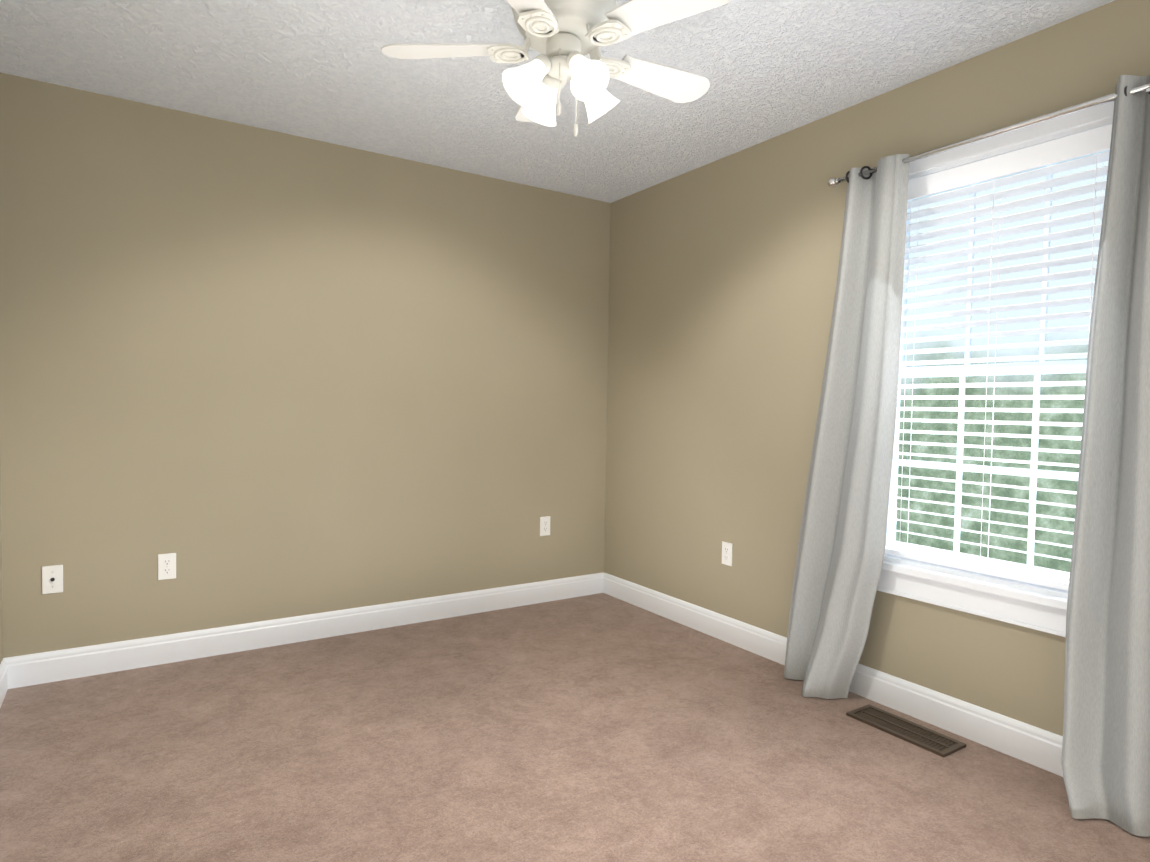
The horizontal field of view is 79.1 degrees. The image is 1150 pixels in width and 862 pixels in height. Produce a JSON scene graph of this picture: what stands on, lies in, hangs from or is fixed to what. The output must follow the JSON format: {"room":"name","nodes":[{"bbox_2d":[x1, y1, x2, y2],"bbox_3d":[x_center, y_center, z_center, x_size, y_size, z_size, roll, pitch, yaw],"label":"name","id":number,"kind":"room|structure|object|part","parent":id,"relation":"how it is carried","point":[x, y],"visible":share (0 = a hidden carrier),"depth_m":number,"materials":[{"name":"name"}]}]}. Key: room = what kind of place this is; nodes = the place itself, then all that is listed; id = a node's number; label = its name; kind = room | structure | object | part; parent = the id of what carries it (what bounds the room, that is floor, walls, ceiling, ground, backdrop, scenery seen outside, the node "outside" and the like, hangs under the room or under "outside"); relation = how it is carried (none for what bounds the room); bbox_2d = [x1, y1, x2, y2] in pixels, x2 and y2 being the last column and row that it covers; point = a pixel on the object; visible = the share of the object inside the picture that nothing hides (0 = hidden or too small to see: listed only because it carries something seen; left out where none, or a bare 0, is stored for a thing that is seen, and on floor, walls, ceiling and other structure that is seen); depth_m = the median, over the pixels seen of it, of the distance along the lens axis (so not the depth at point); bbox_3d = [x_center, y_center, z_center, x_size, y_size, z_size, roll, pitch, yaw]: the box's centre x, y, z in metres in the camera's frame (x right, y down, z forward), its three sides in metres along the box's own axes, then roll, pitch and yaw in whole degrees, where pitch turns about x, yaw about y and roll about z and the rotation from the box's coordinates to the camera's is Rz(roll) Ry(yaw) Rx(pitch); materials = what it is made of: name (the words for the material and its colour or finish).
{"room":"empty bedroom","nodes":[
{"label":"empty bedroom","id":0,"kind":"room"},
{"bbox_2d":[0,455,2,663],"bbox_3d":[-1.272,-0.108,1.077,0.150,2.440,3.920,0,2,-33],"label":"wall","id":1,"kind":"structure","parent":0,"point":[1,635],"depth_m":2.76,"materials":[{"name":"paint"}]},
{"bbox_2d":[0,659,7,707],"bbox_3d":[-1.217,1.048,1.156,0.015,0.125,3.905,0,2,-33],"label":"baseboard","id":2,"kind":"structure","parent":1,"relation":"attached to","point":[3,679],"depth_m":2.72,"materials":[{"name":"white wood"}]},
{"bbox_2d":[0,73,610,657],"bbox_3d":[-1.079,-0.194,3.629,3.260,2.440,0.150,0,2,-33],"label":"wall","id":3,"kind":"structure","parent":0,"point":[252,373],"depth_m":3.30,"materials":[{"name":"paint"}]},
{"bbox_2d":[42,565,62,593],"bbox_3d":[-2.152,0.612,2.869,0.070,0.115,0.014,0,2,-33],"label":"outlet","id":4,"kind":"object","parent":3,"relation":"attached to","point":[52,579],"visible":1,"depth_m":2.87,"materials":[{"name":"white plastic"}]},
{"bbox_2d":[158,553,175,579],"bbox_3d":[-1.811,0.602,3.094,0.070,0.115,0.008,0,2,-33],"label":"electrical outlet","id":5,"kind":"object","parent":3,"relation":"attached to","point":[166,566],"visible":1,"depth_m":3.09,"materials":[{"name":"white plastic"}]},
{"bbox_2d":[3,572,604,688],"bbox_3d":[-1.053,0.966,3.600,2.960,0.125,0.015,0,2,-33],"label":"baseboard","id":6,"kind":"structure","parent":3,"relation":"attached to","point":[50,666],"depth_m":3.34,"materials":[{"name":"white wood"}]},
{"bbox_2d":[540,516,549,535],"bbox_3d":[-0.177,0.568,4.157,0.070,0.115,0.008,0,2,-33],"label":"electrical outlet","id":7,"kind":"object","parent":3,"relation":"attached to","point":[544,526],"visible":1,"depth_m":4.15,"materials":[{"name":"white plastic"}]},
{"bbox_2d":[0,0,1114,202],"bbox_3d":[0.052,-1.396,1.881,3.260,0.120,4.220,0,2,-33],"label":"ceiling","id":8,"kind":"structure","parent":0,"point":[328,71],"depth_m":2.63,"materials":[{"name":"white paint"}]},
{"bbox_2d":[381,0,729,136],"bbox_3d":[0.003,-1.087,2.010,0.980,0.505,1.015,0,2,-33],"label":"fan","id":9,"kind":"object","parent":8,"relation":"hanging from","point":[563,37],"visible":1,"depth_m":1.95,"materials":[{"name":"white plastic"}]},
{"bbox_3d":[-0.030,-1.228,1.986,0.304,0.223,0.304,0,2,-33],"label":"motor","id":10,"kind":"part","parent":9,"relation":"part of","materials":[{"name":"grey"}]},
{"bbox_2d":[0,593,1149,861],"bbox_3d":[0.011,1.162,1.970,3.260,0.120,4.220,0,2,-33],"label":"floor","id":11,"kind":"structure","parent":0,"point":[600,727],"depth_m":2.28,"materials":[{"name":"carpet"}]},
{"bbox_2d":[846,704,965,757],"bbox_3d":[1.208,1.096,2.563,0.145,0.010,0.380,0,2,-33],"label":"floor vent","id":12,"kind":"object","parent":11,"relation":"in","point":[932,741],"visible":0.98,"depth_m":2.54,"materials":[{"name":"brown metal"}]},
{"bbox_2d":[604,0,1149,735],"bbox_3d":[1.334,-0.125,2.774,0.150,2.440,3.920,0,2,-33],"label":"wall","id":13,"kind":"structure","parent":0,"point":[722,280],"depth_m":3.29,"materials":[{"name":"paint"}]},
{"bbox_2d":[722,541,732,565],"bbox_3d":[0.765,0.619,3.510,0.008,0.115,0.070,0,2,-33],"label":"outlet","id":14,"kind":"object","parent":13,"relation":"attached to","point":[726,553],"visible":1,"depth_m":3.50,"materials":[{"name":"white plastic"}]},
{"bbox_2d":[603,573,1062,776],"bbox_3d":[1.250,1.032,2.763,0.015,0.125,3.905,0,2,-33],"label":"baseboard","id":15,"kind":"structure","parent":13,"relation":"attached to","point":[1030,744],"depth_m":2.72,"materials":[{"name":"white wood"}]},
{"bbox_2d":[784,75,1149,836],"bbox_3d":[1.346,0.031,2.383,0.259,2.144,1.600,0,2,-33],"label":"curtains","id":16,"kind":"object","parent":13,"relation":"hanging from","point":[1106,687],"visible":1,"depth_m":2.07,"materials":[{"name":"grey fabric"}]},
{"bbox_3d":[1.461,-0.993,2.319,0.124,0.070,1.383,0,2,-33],"label":"rod","id":17,"kind":"part","parent":16,"relation":"part of","materials":[{"name":"silver metal"}]},
{"bbox_2d":[877,560,1067,636],"bbox_3d":[1.444,0.593,2.497,0.107,0.123,1.044,0,2,-33],"label":"window sill","id":18,"kind":"structure","parent":13,"relation":"attached to","point":[1032,610],"depth_m":2.46,"materials":[{"name":"white wood"}]},
{"bbox_2d":[884,93,1114,598],"bbox_3d":[1.501,-0.254,2.495,0.174,1.578,1.010,0,2,-33],"label":"window","id":19,"kind":"structure","parent":13,"relation":"in","point":[1064,123],"depth_m":2.48,"materials":[{"name":"white"}]},
{"bbox_3d":[1.543,-0.223,2.524,0.058,1.481,0.848,0,2,-33],"label":"window sash","id":20,"kind":"part","parent":19,"relation":"part of","materials":[{"name":"white wood"}]},
{"bbox_2d":[885,124,1111,590],"bbox_3d":[1.478,-0.225,2.482,0.076,1.470,0.840,0,2,-33],"label":"window blinds","id":21,"kind":"object","parent":19,"relation":"attached to","point":[1092,141],"visible":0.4,"depth_m":2.45,"materials":[{"name":"white plastic"}]},
{"bbox_3d":[1.438,-0.254,2.454,0.024,1.578,1.010,0,2,-33],"label":"casing","id":22,"kind":"part","parent":19,"relation":"part of","materials":[{"name":"white wood"}]},
{"label":"outside","id":23,"kind":"structure","parent":0,"visible":0},
{"bbox_2d":[896,161,1108,574],"bbox_3d":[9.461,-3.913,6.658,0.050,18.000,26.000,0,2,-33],"label":"window glass","id":24,"kind":"object","parent":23,"point":[1049,536],"depth_m":10.95,"materials":[{"name":"clear glass"}]}
]}

